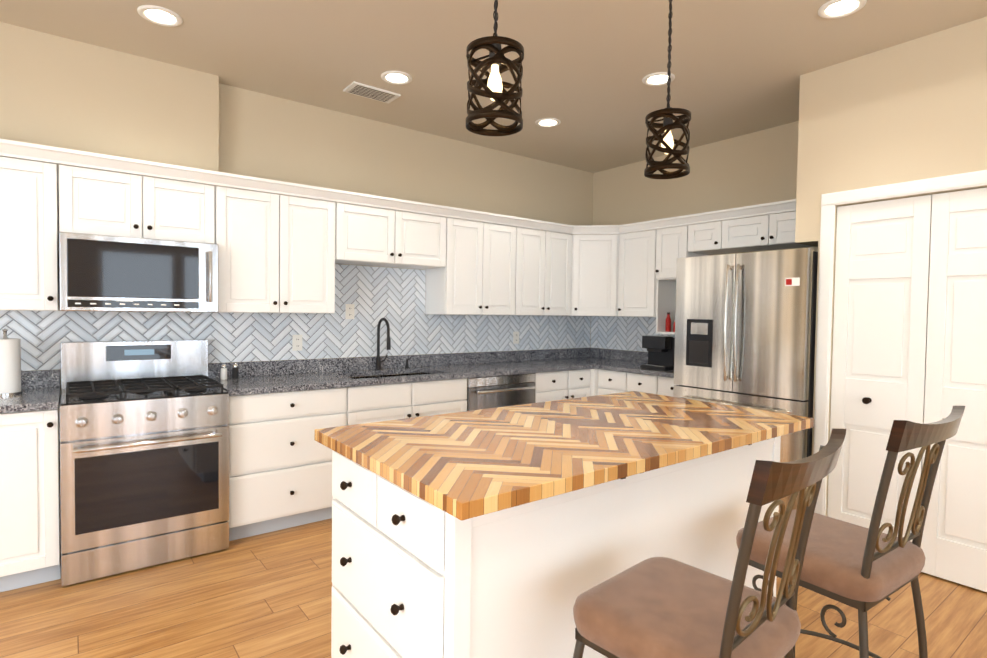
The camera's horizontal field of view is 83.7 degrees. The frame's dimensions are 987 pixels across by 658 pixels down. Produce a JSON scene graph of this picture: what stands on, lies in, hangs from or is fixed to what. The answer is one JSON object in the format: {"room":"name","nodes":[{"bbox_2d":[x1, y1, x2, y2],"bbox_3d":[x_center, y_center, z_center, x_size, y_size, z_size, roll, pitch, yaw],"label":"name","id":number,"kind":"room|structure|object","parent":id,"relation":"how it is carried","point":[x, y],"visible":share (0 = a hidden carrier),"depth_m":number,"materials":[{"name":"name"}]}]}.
{"room":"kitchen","nodes":[
{"label":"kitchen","id":0,"kind":"room"},
{"bbox_2d":[0,22,593,393],"bbox_3d":[-1.938,-0.193,3.632,7.800,2.873,0.270,-1,2,-38],"label":"wall","id":1,"kind":"structure","parent":0,"point":[61,92],"depth_m":3.73,"materials":[{"name":"beige paint"}]},
{"bbox_2d":[0,157,59,310],"bbox_3d":[-2.603,-0.486,2.880,0.514,0.774,0.330,-1,2,-38],"label":"upper cabinet","id":2,"kind":"object","parent":1,"relation":"attached to","point":[29,199],"depth_m":2.84,"materials":[{"name":"white wood"}]},
{"bbox_2d":[60,165,219,248],"bbox_3d":[-2.096,-0.698,3.261,0.750,0.360,0.330,-1,2,-38],"label":"upper cabinet","id":3,"kind":"object","parent":1,"relation":"attached to","point":[92,201],"depth_m":3.11,"materials":[{"name":"white wood"}]},
{"bbox_2d":[59,232,217,311],"bbox_3d":[-2.053,-0.307,3.215,0.750,0.409,0.456,-1,2,-38],"label":"microwave","id":4,"kind":"object","parent":3,"relation":"attached to","point":[109,273],"visible":1,"depth_m":3.05,"materials":[{"name":"silver metal"}]},
{"bbox_2d":[218,187,347,313],"bbox_3d":[-1.473,-0.497,3.747,0.818,0.774,0.330,-1,2,-38],"label":"upper cabinet","id":5,"kind":"object","parent":1,"relation":"attached to","point":[277,253],"depth_m":3.59,"materials":[{"name":"white wood"}]},
{"bbox_2d":[0,264,591,370],"bbox_3d":[-1.094,-0.058,4.259,5.399,0.868,0.011,-1,2,-38],"label":"tile backsplash","id":6,"kind":"structure","parent":1,"relation":"attached to","point":[395,297],"depth_m":4.18,"materials":[{"name":"white tile"}]},
{"bbox_2d":[292,335,301,350],"bbox_3d":[-1.424,0.099,4.001,0.070,0.116,0.008,-1,2,-38],"label":"electrical outlet","id":7,"kind":"object","parent":6,"relation":"attached to","point":[296,342],"visible":1,"depth_m":4.00,"materials":[{"name":"white plastic"}]},
{"bbox_2d":[345,304,354,318],"bbox_3d":[-1.104,-0.134,4.238,0.070,0.116,0.008,-1,2,-38],"label":"electrical outlet","id":8,"kind":"object","parent":6,"relation":"attached to","point":[349,311],"visible":1,"depth_m":4.24,"materials":[{"name":"white plastic"}]},
{"bbox_2d":[513,332,518,343],"bbox_3d":[0.218,0.083,5.262,0.070,0.116,0.008,-1,2,-38],"label":"electrical outlet","id":9,"kind":"object","parent":6,"relation":"attached to","point":[515,337],"visible":1,"depth_m":5.26,"materials":[{"name":"white plastic"}]},
{"bbox_2d":[348,204,447,268],"bbox_3d":[-0.833,-0.691,4.231,0.906,0.398,0.330,-1,2,-38],"label":"upper cabinet","id":10,"kind":"object","parent":1,"relation":"attached to","point":[380,237],"depth_m":4.12,"materials":[{"name":"white wood"}]},
{"bbox_2d":[425,218,511,314],"bbox_3d":[-0.189,-0.510,4.733,0.840,0.774,0.330,-1,2,-38],"label":"upper cabinet","id":11,"kind":"object","parent":1,"relation":"attached to","point":[477,280],"depth_m":4.57,"materials":[{"name":"white wood"}]},
{"bbox_2d":[508,226,571,315],"bbox_3d":[0.385,-0.515,5.142,0.809,0.774,0.382,-1,2,-38],"label":"upper cabinet","id":12,"kind":"object","parent":1,"relation":"attached to","point":[541,260],"depth_m":5.01,"materials":[{"name":"white wood"}]},
{"bbox_2d":[572,234,619,315],"bbox_3d":[0.985,-0.514,5.403,0.698,0.774,0.698,-1,2,-38],"label":"upper cabinet","id":13,"kind":"object","parent":1,"relation":"attached to","point":[595,257],"depth_m":5.21,"materials":[{"name":"white wood"}]},
{"bbox_2d":[0,518,986,657],"bbox_3d":[0.500,1.419,0.600,7.650,0.100,8.150,-1,2,-38],"label":"floor","id":14,"kind":"structure","parent":0,"point":[267,595],"depth_m":2.51,"materials":[{"name":"brown wood"}]},
{"bbox_2d":[0,394,60,591],"bbox_3d":[-2.532,0.823,2.804,0.514,0.876,0.618,-1,2,-38],"label":"base cabinet","id":15,"kind":"object","parent":14,"relation":"on","point":[30,497],"depth_m":2.65,"materials":[{"name":"white wood"}]},
{"bbox_2d":[0,370,60,413],"bbox_3d":[-2.682,0.316,2.657,0.924,0.136,0.637,-1,2,-38],"label":"countertop","id":16,"kind":"structure","parent":15,"relation":"on","point":[41,389],"depth_m":2.89,"materials":[{"name":"stone"}]},
{"bbox_2d":[0,329,24,395],"bbox_3d":[-2.565,0.170,2.894,0.150,0.344,0.150,-1,2,-38],"label":"paper towel","id":17,"kind":"object","parent":16,"relation":"on","point":[10,366],"visible":1,"depth_m":2.87,"materials":[{"name":"white paper"}]},
{"bbox_2d":[60,339,228,585],"bbox_3d":[-1.983,0.670,3.135,0.754,1.173,0.732,-1,2,-38],"label":"stove","id":18,"kind":"object","parent":14,"relation":"on","point":[144,454],"visible":1,"depth_m":2.93,"materials":[{"name":"silver metal"}]},
{"bbox_2d":[227,386,359,540],"bbox_3d":[-1.412,0.812,3.663,0.784,0.876,0.618,-1,2,-38],"label":"base cabinet","id":19,"kind":"object","parent":14,"relation":"on","point":[280,467],"depth_m":3.37,"materials":[{"name":"white wood"}]},
{"bbox_2d":[314,439,780,657],"bbox_3d":[0.334,0.868,2.201,1.783,0.900,0.905,-1,2,-38],"label":"kitchen island","id":20,"kind":"object","parent":14,"relation":"on","point":[514,531],"depth_m":1.66,"materials":[{"name":"white wood"}]},
{"bbox_2d":[314,391,813,522],"bbox_3d":[0.364,0.397,2.201,1.840,0.041,0.960,-1,2,-38],"label":"island countertop","id":21,"kind":"structure","parent":20,"relation":"on","point":[489,461],"depth_m":1.87,"materials":[{"name":"brown wood"}]},
{"bbox_2d":[535,370,575,402],"bbox_3d":[0.339,0.795,5.008,0.448,0.876,0.618,-1,2,-38],"label":"base cabinet","id":22,"kind":"object","parent":14,"relation":"on","point":[558,385],"depth_m":4.76,"materials":[{"name":"white wood"}]},
{"bbox_2d":[466,373,535,410],"bbox_3d":[-0.094,0.749,4.634,0.684,0.768,0.668,-1,2,-38],"label":"dishwasher","id":23,"kind":"object","parent":22,"relation":"in","point":[497,391],"visible":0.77,"depth_m":4.38,"materials":[{"name":"silver metal"}]},
{"bbox_2d":[576,369,587,397],"bbox_3d":[0.558,0.792,5.176,0.345,0.876,0.618,-1,2,-38],"label":"base cabinet","id":24,"kind":"object","parent":14,"relation":"on","point":[581,375],"depth_m":4.96,"materials":[{"name":"white wood"}]},
{"bbox_2d":[588,369,603,395],"bbox_3d":[0.965,0.790,5.425,0.719,0.876,0.719,-1,2,-38],"label":"base cabinet","id":25,"kind":"object","parent":14,"relation":"on","point":[595,376],"depth_m":5.01,"materials":[{"name":"white wood"}]},
{"bbox_2d":[604,370,647,394],"bbox_3d":[1.402,0.811,4.939,0.618,0.876,0.700,-1,2,-38],"label":"base cabinet","id":26,"kind":"object","parent":14,"relation":"on","point":[614,381],"depth_m":4.78,"materials":[{"name":"white wood"}]},
{"bbox_2d":[208,348,635,395],"bbox_3d":[-0.235,0.393,4.527,3.711,0.338,0.657,-1,2,-38],"label":"countertop","id":27,"kind":"structure","parent":26,"relation":"on","point":[256,377],"depth_m":4.24,"materials":[{"name":"stone"}]},
{"bbox_2d":[221,364,226,379],"bbox_3d":[-1.773,0.281,3.621,0.040,0.100,0.040,-1,2,-38],"label":"shaker","id":28,"kind":"object","parent":27,"relation":"on","point":[223,371],"visible":1,"depth_m":3.60,"materials":[{"name":"white plastic"}]},
{"bbox_2d":[232,364,238,378],"bbox_3d":[-1.718,0.280,3.663,0.040,0.100,0.040,-1,2,-38],"label":"shaker","id":29,"kind":"object","parent":27,"relation":"on","point":[235,372],"visible":1,"depth_m":3.65,"materials":[{"name":"black glass"}]},
{"bbox_2d":[375,318,390,369],"bbox_3d":[-0.834,0.118,4.277,0.108,0.410,0.218,-1,2,-38],"label":"faucet","id":30,"kind":"object","parent":27,"relation":"on","point":[378,362],"visible":1,"depth_m":4.31,"materials":[{"name":"black metal"}]},
{"bbox_2d":[596,351,673,377],"bbox_3d":[1.478,0.306,4.820,0.637,0.136,0.960,-1,2,-38],"label":"countertop","id":31,"kind":"structure","parent":26,"relation":"on","point":[630,362],"depth_m":5.19,"materials":[{"name":"stone"}]},
{"bbox_2d":[641,335,674,370],"bbox_3d":[1.444,0.199,4.713,0.255,0.280,0.250,-1,2,-38],"label":"coffee maker","id":32,"kind":"object","parent":31,"relation":"on","point":[661,350],"visible":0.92,"depth_m":4.63,"materials":[{"name":"black plastic"}]},
{"bbox_2d":[648,375,676,396],"bbox_3d":[1.656,0.824,4.608,0.618,0.876,0.375,-1,2,-38],"label":"base cabinet","id":33,"kind":"object","parent":14,"relation":"on","point":[658,385],"depth_m":4.48,"materials":[{"name":"white wood"}]},
{"bbox_2d":[573,428,845,657],"bbox_3d":[0.484,0.787,1.377,0.598,1.112,0.603,-1,2,-38],"label":"stool","id":34,"kind":"object","parent":14,"relation":"on","point":[658,607],"visible":1,"depth_m":1.26,"materials":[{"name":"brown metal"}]},
{"bbox_2d":[673,248,817,512],"bbox_3d":[1.925,0.391,3.927,0.963,1.788,0.905,-1,2,-38],"label":"fridge","id":35,"kind":"object","parent":14,"relation":"on","point":[745,326],"visible":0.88,"depth_m":3.56,"materials":[{"name":"silver metal"}]},
{"bbox_2d":[736,406,964,657],"bbox_3d":[1.094,0.783,1.797,0.599,1.112,0.602,-1,2,-38],"label":"stool","id":36,"kind":"object","parent":14,"relation":"on","point":[863,570],"visible":0.79,"depth_m":1.62,"materials":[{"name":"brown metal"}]},
{"bbox_2d":[0,0,986,172],"bbox_3d":[0.526,-1.549,0.405,7.800,0.100,8.300,-1,2,-38],"label":"ceiling","id":37,"kind":"structure","parent":0,"point":[738,68],"depth_m":3.15,"materials":[{"name":"beige paint"}]},
{"bbox_2d":[137,5,182,26],"bbox_3d":[-1.703,-1.597,2.816,0.200,0.010,0.200,-1,2,-38],"label":"recessed light","id":38,"kind":"object","parent":37,"relation":"in","point":[159,15],"visible":1,"depth_m":2.81,"materials":[{"name":"white"}]},
{"bbox_2d":[343,81,400,103],"bbox_3d":[-0.830,-1.613,3.763,0.340,0.013,0.180,-1,2,-38],"label":"ceiling vent","id":39,"kind":"object","parent":37,"relation":"in","point":[369,92],"visible":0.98,"depth_m":3.74,"materials":[{"name":"white plastic"}]},
{"bbox_2d":[381,71,411,84],"bbox_3d":[-0.619,-1.604,3.522,0.200,0.010,0.200,-1,2,-38],"label":"recessed light","id":40,"kind":"object","parent":37,"relation":"in","point":[396,77],"visible":0.98,"depth_m":3.51,"materials":[{"name":"white plastic"}]},
{"bbox_2d":[466,0,523,135],"bbox_3d":[0.009,-1.112,1.791,0.188,0.902,0.188,-1,2,-38],"label":"pendant light","id":41,"kind":"object","parent":37,"relation":"hanging from","point":[497,62],"visible":1,"depth_m":1.75,"materials":[{"name":"brown metal"}]},
{"bbox_2d":[535,118,560,126],"bbox_3d":[0.426,-1.614,4.312,0.200,0.010,0.200,-1,2,-38],"label":"recessed light","id":42,"kind":"object","parent":37,"relation":"in","point":[547,122],"visible":1,"depth_m":4.30,"materials":[{"name":"white"}]},
{"bbox_2d":[642,72,674,85],"bbox_3d":[1.045,-1.581,3.489,0.200,0.010,0.200,-1,2,-38],"label":"recessed light","id":43,"kind":"object","parent":37,"relation":"in","point":[657,79],"visible":0.85,"depth_m":3.48,"materials":[{"name":"white"}]},
{"bbox_2d":[644,0,690,178],"bbox_3d":[0.754,-1.119,2.363,0.188,0.902,0.188,-1,2,-38],"label":"pendant light","id":44,"kind":"object","parent":37,"relation":"hanging from","point":[666,140],"visible":1,"depth_m":2.34,"materials":[{"name":"brown metal"}]},
{"bbox_2d":[818,0,866,18],"bbox_3d":[1.677,-1.547,2.651,0.200,0.010,0.200,-1,2,-38],"label":"recessed light","id":45,"kind":"object","parent":37,"relation":"in","point":[832,9],"visible":1,"depth_m":2.66,"materials":[{"name":"white"}]},
{"bbox_2d":[590,121,817,351],"bbox_3d":[3.586,-0.091,2.720,0.150,2.873,8.150,-1,2,-38],"label":"wall","id":46,"kind":"structure","parent":0,"point":[755,168],"depth_m":4.79,"materials":[{"name":"beige paint"}]},
{"bbox_2d":[592,316,674,351],"bbox_3d":[1.540,0.056,5.253,0.011,0.338,1.590,-1,2,-38],"label":"tile backsplash","id":47,"kind":"structure","parent":46,"relation":"attached to","point":[608,332],"depth_m":5.56,"materials":[{"name":"white tile"}]},
{"bbox_2d":[620,229,675,320],"bbox_3d":[1.411,-0.500,5.107,0.382,0.774,0.529,-1,2,-38],"label":"upper cabinet","id":48,"kind":"object","parent":46,"relation":"attached to","point":[642,292],"depth_m":4.98,"materials":[{"name":"white wood"}]},
{"bbox_2d":[665,312,670,331],"bbox_3d":[1.551,-0.061,4.886,0.048,0.170,0.048,-1,2,-38],"label":"bottle","id":49,"kind":"object","parent":48,"relation":"in","point":[668,324],"visible":1,"depth_m":4.87,"materials":[{"name":"red glass"}]},
{"bbox_2d":[660,226,699,280],"bbox_3d":[1.654,-0.653,4.831,0.330,0.445,0.310,-1,2,-38],"label":"upper cabinet","id":50,"kind":"object","parent":46,"relation":"attached to","point":[674,243],"depth_m":4.72,"materials":[{"name":"white wood"}]},
{"bbox_2d":[688,222,726,255],"bbox_3d":[1.862,-0.752,4.559,0.330,0.225,0.360,-1,2,-38],"label":"upper cabinet","id":51,"kind":"object","parent":46,"relation":"attached to","point":[699,235],"depth_m":4.52,"materials":[{"name":"white wood"}]},
{"bbox_2d":[712,216,775,252],"bbox_3d":[2.050,-0.742,4.315,0.330,0.225,0.488,-1,2,-38],"label":"upper cabinet","id":52,"kind":"object","parent":46,"relation":"attached to","point":[735,235],"depth_m":4.30,"materials":[{"name":"white wood"}]},
{"bbox_2d":[756,211,812,248],"bbox_3d":[2.267,-0.730,4.032,0.330,0.225,0.458,-1,2,-38],"label":"upper cabinet","id":53,"kind":"object","parent":46,"relation":"attached to","point":[774,231],"depth_m":4.03,"materials":[{"name":"white wood"}]},
{"bbox_2d":[0,139,795,233],"bbox_3d":[-0.379,-0.886,3.040,5.103,0.074,2.128,-1,2,-38],"label":"crown molding","id":54,"kind":"structure","parent":53,"relation":"attached to","point":[43,153],"depth_m":3.76,"materials":[{"name":"white wood"}]},
{"bbox_2d":[795,17,986,515],"bbox_3d":[3.622,-0.047,1.298,0.125,2.873,5.550,-1,2,-38],"label":"wall","id":55,"kind":"structure","parent":0,"point":[914,109],"depth_m":3.05,"materials":[{"name":"beige paint"}]},
{"bbox_2d":[813,170,986,514],"bbox_3d":[2.283,0.264,2.925,0.021,2.115,1.060,-1,2,-38],"label":"door frame","id":56,"kind":"structure","parent":55,"relation":"attached to","point":[829,201],"depth_m":3.28,"materials":[{"name":"white wood"}]},
{"bbox_2d":[827,187,986,591],"bbox_3d":[2.304,0.298,2.945,0.084,2.023,0.910,-1,2,-38],"label":"pantry door","id":57,"kind":"structure","parent":55,"relation":"in","point":[910,322],"depth_m":2.97,"materials":[{"name":"white wood"}]}
]}

